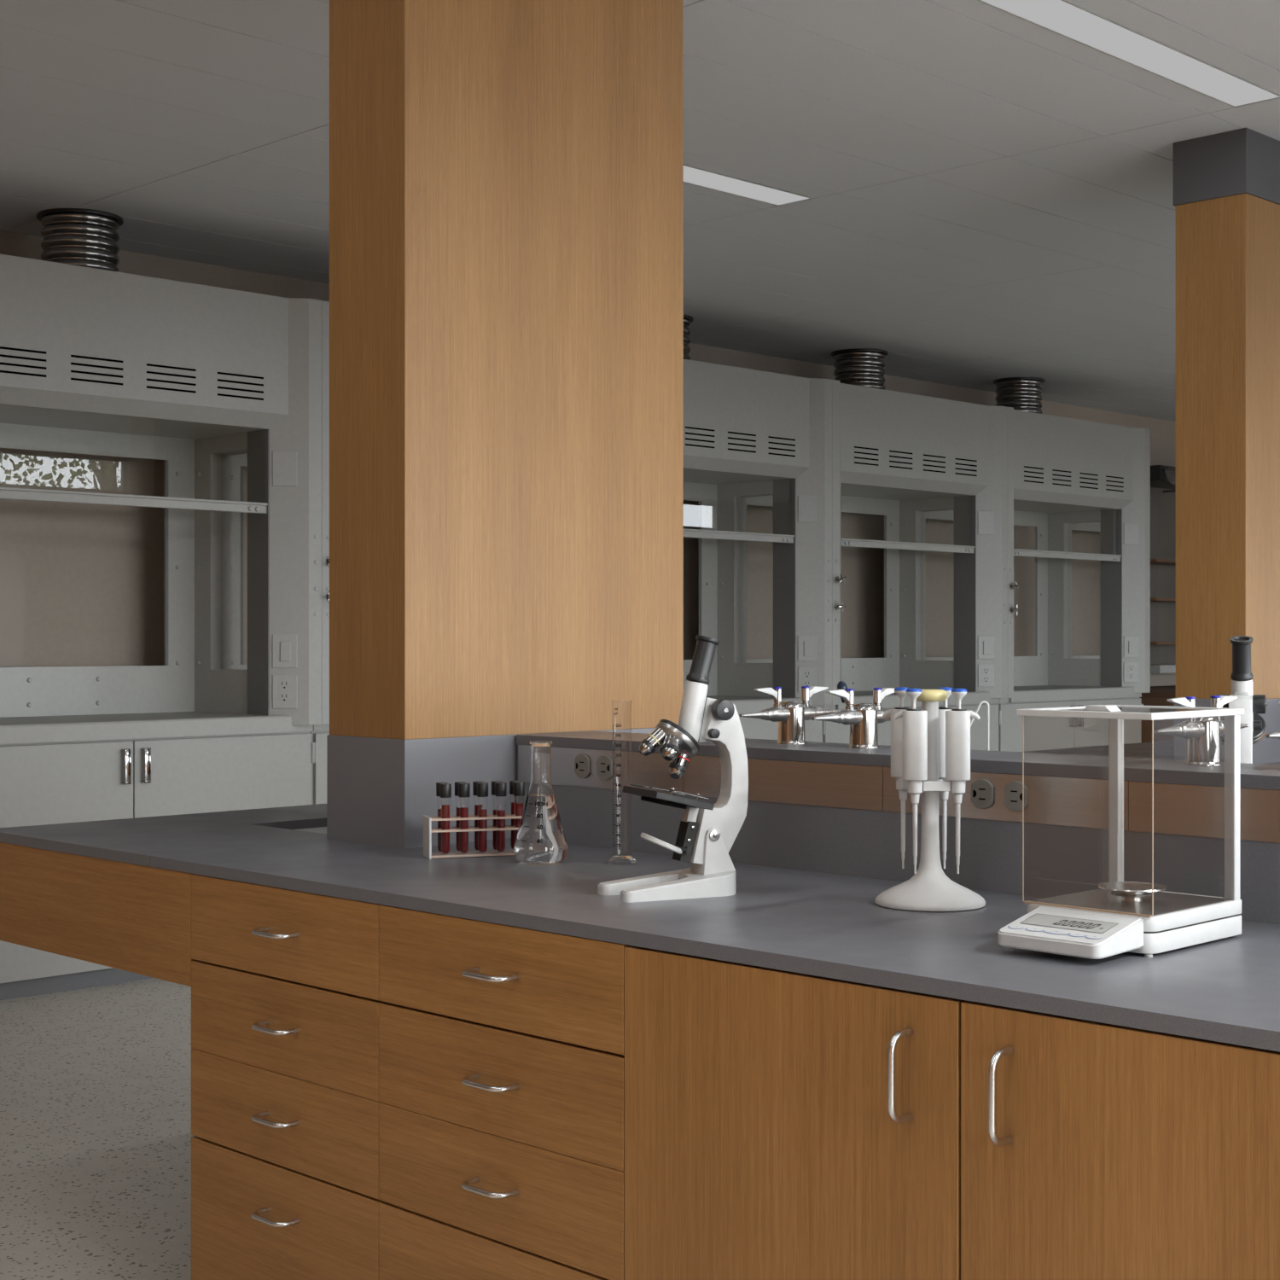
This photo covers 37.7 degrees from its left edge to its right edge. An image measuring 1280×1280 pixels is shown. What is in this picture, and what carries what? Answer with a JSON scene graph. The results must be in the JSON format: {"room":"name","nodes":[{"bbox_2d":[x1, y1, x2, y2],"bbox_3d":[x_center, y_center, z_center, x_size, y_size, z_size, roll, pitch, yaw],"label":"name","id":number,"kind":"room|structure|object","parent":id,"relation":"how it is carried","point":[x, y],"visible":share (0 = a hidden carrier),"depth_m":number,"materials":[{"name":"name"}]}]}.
{"room":"science laboratory","nodes":[
{"label":"science laboratory","id":0,"kind":"room"},
{"bbox_2d":[0,977,194,1279],"bbox_3d":[3.803,1.445,7.582,10.145,0.100,20.900,0,0,45],"label":"floor","id":1,"kind":"structure","parent":0,"point":[96,1135],"depth_m":5.31,"materials":[{"name":"stone"}]},
{"bbox_2d":[0,253,321,1000],"bbox_3d":[-2.298,-0.044,7.849,0.910,2.878,1.758,0,0,45],"label":"fume hood","id":2,"kind":"object","parent":1,"relation":"on","point":[223,386],"visible":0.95,"depth_m":7.96,"materials":[{"name":"grey paint"}]},
{"bbox_2d":[0,346,46,377],"bbox_3d":[-2.403,-1.077,7.246,0.001,0.100,0.229,0,0,45],"label":"vent","id":3,"kind":"object","parent":2,"relation":"attached to","point":[14,361],"depth_m":7.26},
{"bbox_2d":[36,208,123,272],"bbox_3d":[-2.365,-1.634,7.916,0.354,0.303,0.354,0,0,45],"label":"duct","id":4,"kind":"object","parent":2,"relation":"on","point":[84,237],"visible":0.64,"depth_m":7.78,"materials":[{"name":"metal"}]},
{"bbox_2d":[70,354,122,385],"bbox_3d":[-2.167,-1.077,7.481,0.001,0.100,0.229,0,0,45],"label":"vent","id":5,"kind":"object","parent":2,"relation":"attached to","point":[85,369],"depth_m":7.48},
{"bbox_2d":[0,711,295,744],"bbox_3d":[-2.277,0.363,7.828,0.660,0.074,1.540,0,0,45],"label":"countertop","id":6,"kind":"structure","parent":2,"relation":"on","point":[94,727],"depth_m":7.68,"materials":[{"name":"grey paint"}]},
{"bbox_2d":[146,363,196,393],"bbox_3d":[-1.931,-1.077,7.718,0.001,0.100,0.229,0,0,45],"label":"vent","id":7,"kind":"object","parent":2,"relation":"attached to","point":[161,378],"depth_m":7.72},
{"bbox_2d":[217,372,263,400],"bbox_3d":[-1.695,-1.077,7.954,0.001,0.100,0.229,0,0,45],"label":"vent","id":8,"kind":"object","parent":2,"relation":"attached to","point":[231,386],"depth_m":7.95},
{"bbox_2d":[272,634,296,668],"bbox_3d":[-1.540,0.048,8.120,0.106,0.147,0.007,0,0,-8],"label":"switch plate","id":9,"kind":"object","parent":2,"relation":"attached to","point":[284,646],"depth_m":8.11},
{"bbox_2d":[272,674,296,708],"bbox_3d":[-1.540,0.225,8.120,0.068,0.145,0.086,0,0,45],"label":"outlet plate","id":10,"kind":"object","parent":2,"relation":"attached to","point":[284,687],"depth_m":8.11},
{"bbox_2d":[279,692,290,702],"bbox_3d":[-1.539,0.250,8.116,0.052,0.041,0.003,0,0,-8],"label":"receptacle","id":11,"kind":"object","parent":2,"relation":"attached to","point":[283,697],"depth_m":8.11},
{"bbox_2d":[279,680,290,690],"bbox_3d":[-1.539,0.196,8.116,0.052,0.041,0.003,0,0,-8],"label":"receptacle","id":12,"kind":"object","parent":2,"relation":"attached to","point":[283,684],"depth_m":8.11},
{"bbox_2d":[191,873,385,1279],"bbox_3d":[-0.532,0.928,3.612,0.607,0.934,0.483,0,0,45],"label":"base cabinet","id":13,"kind":"object","parent":1,"relation":"on","point":[285,1002],"visible":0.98,"depth_m":3.46,"materials":[{"name":"brown wood"}]},
{"bbox_2d":[310,300,329,827],"bbox_3d":[-1.055,-0.044,9.092,0.910,2.878,1.758,0,0,45],"label":"fume hood","id":14,"kind":"object","parent":1,"relation":"on","point":[320,732],"visible":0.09,"depth_m":8.20,"materials":[{"name":"grey paint"}]},
{"bbox_2d":[378,904,629,1279],"bbox_3d":[0.001,0.928,3.284,0.607,0.934,0.773,0,0,45],"label":"base cabinet","id":15,"kind":"object","parent":1,"relation":"on","point":[502,1047],"visible":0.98,"depth_m":3.04,"materials":[{"name":"brown wood"}]},
{"bbox_2d":[326,0,683,853],"bbox_3d":[-0.290,-0.195,4.322,0.283,3.181,0.856,0,0,45],"label":"column","id":16,"kind":"structure","parent":1,"relation":"on","point":[506,177],"depth_m":4.11,"materials":[{"name":"laminate"}]},
{"bbox_2d":[683,359,831,742],"bbox_3d":[0.188,-0.044,10.335,0.910,2.878,1.758,0,0,45],"label":"fume hood","id":17,"kind":"object","parent":1,"relation":"on","point":[758,444],"visible":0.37,"depth_m":10.62,"materials":[{"name":"grey paint"}]},
{"bbox_2d":[683,314,693,360],"bbox_3d":[0.121,-1.634,10.402,0.354,0.303,0.354,0,0,45],"label":"duct","id":18,"kind":"object","parent":17,"relation":"on","point":[687,319],"visible":0.15,"depth_m":10.33,"materials":[{"name":"metal"}]},
{"bbox_2d":[685,426,714,448],"bbox_3d":[0.319,-1.077,9.968,0.001,0.100,0.229,0,0,45],"label":"vent","id":19,"kind":"object","parent":17,"relation":"attached to","point":[695,437],"depth_m":9.97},
{"bbox_2d":[727,431,756,453],"bbox_3d":[0.556,-1.077,10.204,0.001,0.100,0.229,0,0,45],"label":"vent","id":20,"kind":"object","parent":17,"relation":"attached to","point":[738,442],"depth_m":10.21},
{"bbox_2d":[706,695,814,713],"bbox_3d":[0.209,0.363,10.314,0.660,0.074,1.540,0,0,45],"label":"countertop","id":21,"kind":"structure","parent":17,"relation":"on","point":[743,704],"depth_m":10.31,"materials":[{"name":"grey paint"}]},
{"bbox_2d":[768,436,795,457],"bbox_3d":[0.791,-1.077,10.440,0.001,0.100,0.229,0,0,45],"label":"vent","id":22,"kind":"object","parent":17,"relation":"attached to","point":[778,446],"depth_m":10.44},
{"bbox_2d":[797,635,816,661],"bbox_3d":[0.947,0.048,10.606,0.106,0.147,0.007,0,0,-8],"label":"switch plate","id":23,"kind":"object","parent":17,"relation":"attached to","point":[806,644],"depth_m":10.60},
{"bbox_2d":[797,666,816,692],"bbox_3d":[0.947,0.225,10.606,0.068,0.145,0.086,0,0,45],"label":"outlet plate","id":24,"kind":"object","parent":17,"relation":"attached to","point":[806,675],"depth_m":10.60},
{"bbox_2d":[802,680,811,687],"bbox_3d":[0.947,0.250,10.602,0.052,0.041,0.003,0,0,-8],"label":"receptacle","id":25,"kind":"object","parent":17,"relation":"attached to","point":[805,683],"depth_m":10.60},
{"bbox_2d":[802,670,811,678],"bbox_3d":[0.947,0.196,10.602,0.052,0.041,0.003,0,0,-8],"label":"receptacle","id":26,"kind":"object","parent":17,"relation":"attached to","point":[806,674],"depth_m":10.60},
{"bbox_2d":[822,379,1007,750],"bbox_3d":[1.431,-0.044,11.578,0.910,2.878,1.758,0,0,45],"label":"fume hood","id":27,"kind":"object","parent":1,"relation":"on","point":[935,469],"visible":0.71,"depth_m":11.85,"materials":[{"name":"grey paint"}]},
{"bbox_2d":[831,348,888,389],"bbox_3d":[1.364,-1.634,11.645,0.354,0.303,0.354,0,0,45],"label":"duct","id":28,"kind":"object","parent":27,"relation":"on","point":[863,367],"visible":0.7,"depth_m":11.51,"materials":[{"name":"metal"}]},
{"bbox_2d":[854,446,878,465],"bbox_3d":[1.326,-1.077,10.975,0.001,0.100,0.229,0,0,45],"label":"vent","id":29,"kind":"object","parent":27,"relation":"attached to","point":[864,456],"depth_m":10.97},
{"bbox_2d":[889,450,912,469],"bbox_3d":[1.562,-1.077,11.211,0.001,0.100,0.229,0,0,45],"label":"vent","id":30,"kind":"object","parent":27,"relation":"attached to","point":[898,459],"depth_m":11.21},
{"bbox_2d":[835,690,991,709],"bbox_3d":[1.452,0.363,11.557,0.660,0.074,1.540,0,0,45],"label":"countertop","id":31,"kind":"structure","parent":27,"relation":"on","point":[892,700],"depth_m":11.27,"materials":[{"name":"grey paint"}]},
{"bbox_2d":[923,453,945,472],"bbox_3d":[1.799,-1.077,11.448,0.001,0.100,0.229,0,0,45],"label":"vent","id":32,"kind":"object","parent":27,"relation":"attached to","point":[932,462],"depth_m":11.45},
{"bbox_2d":[954,458,977,476],"bbox_3d":[2.034,-1.077,11.683,0.001,0.100,0.229,0,0,45],"label":"vent","id":33,"kind":"object","parent":27,"relation":"attached to","point":[963,467],"depth_m":11.68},
{"bbox_2d":[977,635,994,658],"bbox_3d":[2.190,0.048,11.849,0.106,0.147,0.007,0,0,-8],"label":"switch plate","id":34,"kind":"object","parent":27,"relation":"attached to","point":[986,643],"depth_m":11.84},
{"bbox_2d":[977,663,994,686],"bbox_3d":[2.190,0.225,11.849,0.068,0.145,0.086,0,0,45],"label":"outlet plate","id":35,"kind":"object","parent":27,"relation":"attached to","point":[986,672],"depth_m":11.84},
{"bbox_2d":[982,676,990,682],"bbox_3d":[2.190,0.250,11.845,0.052,0.041,0.003,0,0,-8],"label":"receptacle","id":36,"kind":"object","parent":27,"relation":"attached to","point":[985,679],"depth_m":11.84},
{"bbox_2d":[982,668,990,674],"bbox_3d":[2.190,0.196,11.845,0.052,0.041,0.003,0,0,-8],"label":"receptacle","id":37,"kind":"object","parent":27,"relation":"attached to","point":[985,671],"depth_m":11.84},
{"bbox_2d":[624,945,1279,1279],"bbox_3d":[0.648,0.928,2.633,1.225,0.934,0.766,0,0,45],"label":"base cabinet","id":38,"kind":"object","parent":1,"relation":"on","point":[780,1125],"visible":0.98,"depth_m":2.44,"materials":[{"name":"brown wood"}]},
{"bbox_2d":[996,407,1150,751],"bbox_3d":[2.674,-0.044,12.821,0.910,2.878,1.758,0,0,45],"label":"fume hood","id":39,"kind":"object","parent":1,"relation":"on","point":[1084,486],"visible":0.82,"depth_m":13.09,"materials":[{"name":"grey paint"}]},
{"bbox_2d":[992,377,1045,413],"bbox_3d":[2.607,-1.634,12.888,0.354,0.303,0.354,0,0,45],"label":"duct","id":40,"kind":"object","parent":39,"relation":"on","point":[1020,393],"visible":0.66,"depth_m":12.75,"materials":[{"name":"metal"}]},
{"bbox_2d":[1024,465,1043,483],"bbox_3d":[2.569,-1.077,12.218,0.001,0.100,0.229,0,0,45],"label":"vent","id":41,"kind":"object","parent":39,"relation":"attached to","point":[1032,474],"depth_m":12.22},
{"bbox_2d":[1052,469,1070,486],"bbox_3d":[2.805,-1.077,12.454,0.001,0.100,0.229,0,0,45],"label":"vent","id":42,"kind":"object","parent":39,"relation":"attached to","point":[1060,477],"depth_m":12.45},
{"bbox_2d":[1008,685,1135,702],"bbox_3d":[2.696,0.363,12.800,0.660,0.074,1.540,0,0,45],"label":"countertop","id":43,"kind":"structure","parent":39,"relation":"on","point":[1034,693],"depth_m":12.61,"materials":[{"name":"grey paint"}]},
{"bbox_2d":[1079,472,1098,488],"bbox_3d":[3.042,-1.077,12.691,0.001,0.100,0.229,0,0,45],"label":"vent","id":44,"kind":"object","parent":39,"relation":"attached to","point":[1087,480],"depth_m":12.69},
{"bbox_2d":[1105,475,1123,492],"bbox_3d":[3.277,-1.077,12.926,0.001,0.100,0.229,0,0,45],"label":"vent","id":45,"kind":"object","parent":39,"relation":"attached to","point":[1114,483],"depth_m":12.93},
{"bbox_2d":[1123,636,1138,657],"bbox_3d":[3.433,0.048,13.092,0.106,0.147,0.007,0,0,-8],"label":"switch plate","id":46,"kind":"object","parent":39,"relation":"attached to","point":[1131,643],"depth_m":13.09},
{"bbox_2d":[1123,661,1138,682],"bbox_3d":[3.433,0.225,13.092,0.068,0.145,0.086,0,0,45],"label":"outlet plate","id":47,"kind":"object","parent":39,"relation":"attached to","point":[1131,668],"depth_m":13.09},
{"bbox_2d":[1128,672,1134,678],"bbox_3d":[3.433,0.250,13.088,0.052,0.041,0.003,0,0,-8],"label":"receptacle","id":48,"kind":"object","parent":39,"relation":"attached to","point":[1131,675],"depth_m":13.09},
{"bbox_2d":[1128,664,1134,670],"bbox_3d":[3.433,0.196,13.088,0.052,0.041,0.003,0,0,-8],"label":"receptacle","id":49,"kind":"object","parent":39,"relation":"attached to","point":[1131,667],"depth_m":13.09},
{"bbox_2d":[1024,740,1279,764],"bbox_3d":[3.745,0.802,5.498,5.780,1.186,1.740,0,0,45],"label":"countertop","id":50,"kind":"structure","parent":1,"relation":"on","point":[1163,749],"depth_m":7.35,"materials":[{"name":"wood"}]},
{"bbox_2d":[1139,685,1175,742],"bbox_3d":[4.402,0.882,14.407,1.250,1.025,2.400,0,0,45],"label":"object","id":51,"kind":"object","parent":1,"relation":"on","point":[1158,695],"visible":0.02,"depth_m":13.45,"materials":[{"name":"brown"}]},
{"bbox_2d":[1172,127,1279,763],"bbox_3d":[2.315,-0.195,6.928,0.283,3.181,0.856,0,0,45],"label":"column","id":52,"kind":"structure","parent":1,"relation":"on","point":[1226,185],"depth_m":6.62,"materials":[{"name":"laminate"}]},
{"bbox_3d":[1.496,0.928,3.242,5.770,0.934,0.741,0,0,45],"label":"cabinet","id":53,"kind":"object","parent":1,"relation":"on","visible":0},
{"bbox_2d":[0,803,330,866],"bbox_3d":[-0.642,0.448,4.673,0.744,0.022,1.741,0,0,45],"label":"countertop","id":54,"kind":"structure","parent":53,"relation":"on","point":[130,840],"depth_m":4.24,"materials":[{"name":"stone"}]},
{"bbox_2d":[0,842,195,986],"bbox_3d":[-1.192,0.571,4.010,0.884,0.224,0.020,0,0,45],"label":"apron panel","id":55,"kind":"object","parent":54,"relation":"attached to","point":[126,916],"visible":0.83,"depth_m":3.95,"materials":[{"name":"brown wood"}]},
{"bbox_2d":[294,826,326,833],"bbox_3d":[-0.634,0.578,4.485,0.372,0.235,0.486,0,0,45],"label":"sink basin","id":56,"kind":"object","parent":54,"relation":"in","point":[323,829],"visible":0.02,"depth_m":4.58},
{"bbox_3d":[1.753,0.448,2.980,5.035,0.022,0.750,0,0,45],"label":"countertop","id":57,"kind":"structure","parent":53,"relation":"on","visible":0},
{"bbox_2d":[837,680,847,704],"bbox_3d":[0.513,0.266,4.295,0.152,0.342,0.044,0,0,45],"label":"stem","id":58,"kind":"object","parent":57,"relation":"on","point":[841,685],"visible":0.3,"depth_m":4.33,"materials":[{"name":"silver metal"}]},
{"bbox_2d":[970,700,989,750],"bbox_3d":[0.734,0.284,4.050,0.072,0.305,0.032,0,0,-14],"label":"gooseneck spout","id":59,"kind":"object","parent":57,"relation":"on","point":[983,701],"visible":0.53,"depth_m":4.05,"materials":[{"name":"white metal"}]},
{"bbox_2d":[1216,635,1266,763],"bbox_3d":[1.158,0.214,3.599,0.136,0.445,0.255,0,0,20],"label":"microscope","id":60,"kind":"object","parent":57,"relation":"on","point":[1242,676],"visible":0.36,"depth_m":3.53,"materials":[{"name":"white metal"}]},
{"bbox_3d":[2.383,0.928,0.897,1.225,0.934,0.766,0,0,45],"label":"cabinet","id":61,"kind":"object","parent":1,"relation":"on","visible":0},
{"bbox_2d":[149,837,1279,1052],"bbox_3d":[1.052,0.448,2.279,5.035,0.022,0.749,0,0,45],"label":"countertop","id":62,"kind":"structure","parent":61,"relation":"on","point":[833,926],"depth_m":2.87,"materials":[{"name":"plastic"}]},
{"bbox_2d":[423,813,521,859],"bbox_3d":[-0.322,0.396,3.797,0.227,0.082,0.062,0,0,-18],"label":"test tube rack","id":63,"kind":"object","parent":62,"relation":"on","point":[428,829],"visible":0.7,"depth_m":3.77,"materials":[{"name":"white plastic"}]},
{"bbox_2d":[436,782,447,852],"bbox_3d":[-0.401,0.359,3.790,0.023,0.141,0.023,0,0,45],"label":"test tube","id":64,"kind":"object","parent":63,"relation":"in","point":[438,784],"visible":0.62,"depth_m":3.78,"materials":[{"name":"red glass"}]},
{"bbox_2d":[440,783,451,854],"bbox_3d":[-0.390,0.359,3.755,0.023,0.141,0.023,0,0,45],"label":"test tube","id":65,"kind":"object","parent":63,"relation":"in","point":[445,788],"visible":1,"depth_m":3.75,"materials":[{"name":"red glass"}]},
{"bbox_2d":[454,781,465,851],"bbox_3d":[-0.365,0.359,3.802,0.023,0.141,0.023,0,0,45],"label":"test tube","id":66,"kind":"object","parent":63,"relation":"in","point":[456,782],"visible":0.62,"depth_m":3.79,"materials":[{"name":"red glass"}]},
{"bbox_2d":[458,783,470,853],"bbox_3d":[-0.353,0.359,3.767,0.023,0.141,0.023,0,0,45],"label":"test tube","id":67,"kind":"object","parent":63,"relation":"in","point":[463,788],"visible":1,"depth_m":3.76,"materials":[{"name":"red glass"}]},
{"bbox_2d":[431,849,514,858],"bbox_3d":[-0.322,0.433,3.797,0.217,0.004,0.060,0,0,-18],"label":"shelf","id":68,"kind":"object","parent":63,"relation":"attached to","point":[492,852],"depth_m":3.77,"materials":[{"name":"beige plastic"}]},
{"bbox_2d":[426,813,521,820],"bbox_3d":[-0.322,0.359,3.797,0.217,0.004,0.060,0,0,-18],"label":"shelf","id":69,"kind":"object","parent":63,"relation":"attached to","point":[488,816],"depth_m":3.77,"materials":[{"name":"beige plastic"}]},
{"bbox_2d":[431,825,518,832],"bbox_3d":[-0.322,0.382,3.797,0.217,0.004,0.060,0,0,-18],"label":"shelf","id":70,"kind":"object","parent":63,"relation":"attached to","point":[434,829],"depth_m":3.77,"materials":[{"name":"beige plastic"}]},
{"bbox_2d":[472,781,483,850],"bbox_3d":[-0.329,0.359,3.814,0.023,0.141,0.023,0,0,45],"label":"test tube","id":71,"kind":"object","parent":63,"relation":"in","point":[476,807],"visible":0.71,"depth_m":3.81,"materials":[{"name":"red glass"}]},
{"bbox_2d":[477,782,488,853],"bbox_3d":[-0.317,0.359,3.779,0.023,0.141,0.023,0,0,45],"label":"test tube","id":72,"kind":"object","parent":63,"relation":"in","point":[482,788],"visible":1,"depth_m":3.77,"materials":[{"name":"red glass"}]},
{"bbox_2d":[491,780,502,849],"bbox_3d":[-0.293,0.359,3.825,0.023,0.141,0.023,0,0,45],"label":"test tube","id":73,"kind":"object","parent":63,"relation":"in","point":[493,782],"visible":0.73,"depth_m":3.82,"materials":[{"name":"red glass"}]},
{"bbox_2d":[495,782,506,852],"bbox_3d":[-0.281,0.359,3.790,0.023,0.141,0.023,0,0,45],"label":"test tube","id":74,"kind":"object","parent":63,"relation":"in","point":[501,788],"visible":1,"depth_m":3.78,"materials":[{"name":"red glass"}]},
{"bbox_2d":[509,780,520,849],"bbox_3d":[-0.257,0.359,3.837,0.023,0.141,0.023,0,0,45],"label":"test tube","id":75,"kind":"object","parent":63,"relation":"in","point":[511,782],"visible":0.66,"depth_m":3.83,"materials":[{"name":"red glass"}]},
{"bbox_2d":[513,781,524,839],"bbox_3d":[-0.245,0.359,3.802,0.023,0.141,0.023,0,0,45],"label":"test tube","id":76,"kind":"object","parent":63,"relation":"in","point":[519,787],"visible":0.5,"depth_m":3.79,"materials":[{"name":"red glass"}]},
{"bbox_2d":[513,740,568,863],"bbox_3d":[-0.195,0.318,3.690,0.107,0.236,0.107,0,0,45],"label":"flask","id":77,"kind":"object","parent":62,"relation":"on","point":[540,838],"visible":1,"depth_m":3.66,"materials":[{"name":"clear glass"}]},
{"bbox_2d":[606,701,636,864],"bbox_3d":[-0.035,0.277,3.661,0.058,0.318,0.058,0,0,45],"label":"cylinder","id":78,"kind":"object","parent":62,"relation":"on","point":[615,859],"visible":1,"depth_m":3.64,"materials":[{"name":"clear glass"}]},
{"bbox_2d":[597,634,748,902],"bbox_3d":[0.065,0.214,3.226,0.255,0.445,0.136,0,0,-25],"label":"microscope","id":79,"kind":"object","parent":62,"relation":"on","point":[707,832],"visible":1,"depth_m":3.22,"materials":[{"name":"white metal"}]},
{"bbox_2d":[640,832,682,854],"bbox_3d":[0.037,0.348,3.209,0.073,0.037,0.077,0,0,-25],"label":"mirror","id":80,"kind":"object","parent":79,"relation":"on","point":[677,848],"depth_m":3.18,"materials":[{"name":"white"}]},
{"bbox_2d":[516,731,1279,924],"bbox_3d":[1.497,0.323,2.534,4.766,0.228,0.243,0,0,45],"label":"backsplash","id":81,"kind":"structure","parent":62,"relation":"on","point":[823,807],"depth_m":3.31,"materials":[{"name":"plastic"}]},
{"bbox_2d":[574,753,612,779],"bbox_3d":[-0.099,0.268,3.954,0.114,0.052,0.006,0,0,45],"label":"duplex outlet","id":82,"kind":"object","parent":81,"relation":"attached to","point":[604,763],"visible":1,"depth_m":3.94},
{"bbox_2d":[574,753,589,778],"bbox_3d":[-0.123,0.268,3.979,0.005,0.052,0.045,0,0,-45],"label":"receptacle","id":83,"kind":"object","parent":82,"relation":"attached to","point":[581,761],"depth_m":3.98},
{"bbox_2d":[596,755,612,779],"bbox_3d":[-0.074,0.268,3.930,0.005,0.052,0.045,0,0,-45],"label":"receptacle","id":84,"kind":"object","parent":82,"relation":"attached to","point":[604,763],"depth_m":3.93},
{"bbox_2d":[739,686,840,744],"bbox_3d":[0.306,0.151,3.785,0.059,0.115,0.307,0,0,45],"label":"tap","id":85,"kind":"object","parent":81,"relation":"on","point":[791,716],"visible":0.94,"depth_m":3.76,"materials":[{"name":"silver metal"}]},
{"bbox_2d":[811,687,894,748],"bbox_3d":[0.436,0.151,3.649,0.059,0.115,0.307,0,0,45],"label":"tap","id":86,"kind":"object","parent":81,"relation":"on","point":[863,718],"visible":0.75,"depth_m":3.62,"materials":[{"name":"silver metal"}]},
{"bbox_2d":[971,779,1027,811],"bbox_3d":[0.620,0.268,3.236,0.114,0.052,0.006,0,0,45],"label":"duplex outlet","id":87,"kind":"object","parent":81,"relation":"attached to","point":[981,789],"visible":0.95,"depth_m":3.24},
{"bbox_2d":[971,779,993,808],"bbox_3d":[0.596,0.268,3.261,0.005,0.052,0.045,0,0,-45],"label":"receptacle","id":88,"kind":"object","parent":87,"relation":"attached to","point":[981,789],"depth_m":3.26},
{"bbox_2d":[1004,780,1027,811],"bbox_3d":[0.644,0.268,3.212,0.005,0.052,0.045,0,0,-45],"label":"receptacle","id":89,"kind":"object","parent":87,"relation":"attached to","point":[1013,790],"depth_m":3.21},
{"bbox_2d":[1154,695,1248,765],"bbox_3d":[0.944,0.151,3.140,0.059,0.115,0.307,0,0,45],"label":"tap","id":90,"kind":"object","parent":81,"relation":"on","point":[1201,735],"visible":0.76,"depth_m":3.11,"materials":[{"name":"silver metal"}]},
{"bbox_2d":[1265,701,1279,738],"bbox_3d":[1.079,0.151,3.005,0.059,0.115,0.307,0,0,45],"label":"tap","id":91,"kind":"object","parent":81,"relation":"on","point":[1275,735],"visible":1,"depth_m":2.91,"materials":[{"name":"silver metal"}]},
{"bbox_2d":[875,689,985,912],"bbox_3d":[0.479,0.259,3.094,0.180,0.356,0.180,0,0,45],"label":"stand","id":92,"kind":"object","parent":62,"relation":"on","point":[928,890],"visible":0.93,"depth_m":3.07,"materials":[{"name":"white plastic"}]},
{"bbox_2d":[882,686,909,868],"bbox_3d":[0.432,0.230,3.132,0.056,0.303,0.032,0,0,25],"label":"micropipette","id":93,"kind":"object","parent":92,"relation":"on","point":[896,725],"visible":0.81,"depth_m":3.12,"materials":[{"name":"white plastic"}]},
{"bbox_2d":[893,687,927,873],"bbox_3d":[0.442,0.230,3.062,0.056,0.303,0.032,0,0,15],"label":"micropipette","id":94,"kind":"object","parent":92,"relation":"on","point":[915,720],"visible":1,"depth_m":3.05,"materials":[{"name":"white plastic"}]},
{"bbox_2d":[937,686,953,868],"bbox_3d":[0.516,0.230,3.131,0.056,0.303,0.032,0,0,-20],"label":"micropipette","id":95,"kind":"object","parent":92,"relation":"on","point":[944,794],"visible":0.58,"depth_m":3.12,"materials":[{"name":"white plastic"}]},
{"bbox_2d":[945,687,980,873],"bbox_3d":[0.527,0.230,3.059,0.056,0.303,0.032,0,0,12],"label":"micropipette","id":96,"kind":"object","parent":92,"relation":"on","point":[957,720],"visible":1,"depth_m":3.05,"materials":[{"name":"white plastic"}]},
{"bbox_2d":[997,704,1244,959],"bbox_3d":[0.678,0.265,2.698,0.219,0.344,0.377,0,0,45],"label":"analytical balance","id":97,"kind":"object","parent":62,"relation":"on","point":[1119,916],"visible":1,"depth_m":2.68,"materials":[{"name":"white plastic"}]},
{"bbox_2d":[0,230,1175,686],"bbox_3d":[0.163,-0.255,11.222,0.150,3.301,20.900,0,0,45],"label":"wall","id":98,"kind":"structure","parent":0,"point":[82,584],"depth_m":8.60,"materials":[{"name":"beige paint"}]},
{"bbox_2d":[1150,465,1175,673],"bbox_3d":[4.777,-0.545,15.447,0.390,1.600,2.600,0,0,45],"label":"shelving unit","id":99,"kind":"object","parent":98,"relation":"attached to","point":[1162,504],"visible":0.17,"depth_m":15.11,"materials":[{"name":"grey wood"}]},
{"bbox_2d":[1150,558,1175,565],"bbox_3d":[4.773,-0.615,15.450,0.340,0.020,2.600,0,0,45],"label":"shelf","id":100,"kind":"object","parent":99,"relation":"attached to","point":[1153,561],"depth_m":14.67,"materials":[{"name":"red wood"}]},
{"bbox_2d":[1150,598,1175,602],"bbox_3d":[4.773,-0.315,15.450,0.340,0.020,2.600,0,0,45],"label":"shelf","id":101,"kind":"object","parent":99,"relation":"attached to","point":[1152,600],"depth_m":14.57,"materials":[{"name":"red wood"}]},
{"bbox_2d":[1150,641,1175,644],"bbox_3d":[4.773,0.025,15.450,0.340,0.020,2.600,0,0,45],"label":"shelf","id":102,"kind":"object","parent":99,"relation":"attached to","point":[1151,642],"depth_m":14.48,"materials":[{"name":"red wood"}]},
{"bbox_2d":[1162,466,1175,486],"bbox_3d":[4.179,-1.228,14.277,0.380,0.155,0.380,0,0,45],"label":"glass bowl","id":103,"kind":"object","parent":99,"relation":"on","point":[1170,473],"visible":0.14,"depth_m":14.22,"materials":[{"name":"white"}]},
{"bbox_2d":[0,0,1279,421],"bbox_3d":[3.803,-1.846,7.582,10.145,0.120,20.900,0,0,45],"label":"ceiling","id":104,"kind":"structure","parent":0,"point":[990,188],"depth_m":6.88,"materials":[{"name":"paint"}]},
{"bbox_2d":[683,163,812,205],"bbox_3d":[-0.075,-1.783,6.914,0.181,0.005,1.998,0,0,45],"label":"recessed light","id":105,"kind":"object","parent":104,"relation":"in","point":[692,175],"visible":0.41,"depth_m":7.38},
{"bbox_2d":[977,0,1279,107],"bbox_3d":[1.342,-1.783,5.497,0.169,0.005,1.998,0,0,45],"label":"recessed light","id":106,"kind":"object","parent":104,"relation":"in","point":[1065,18],"visible":1,"depth_m":5.64,"materials":[{"name":"plastic"}]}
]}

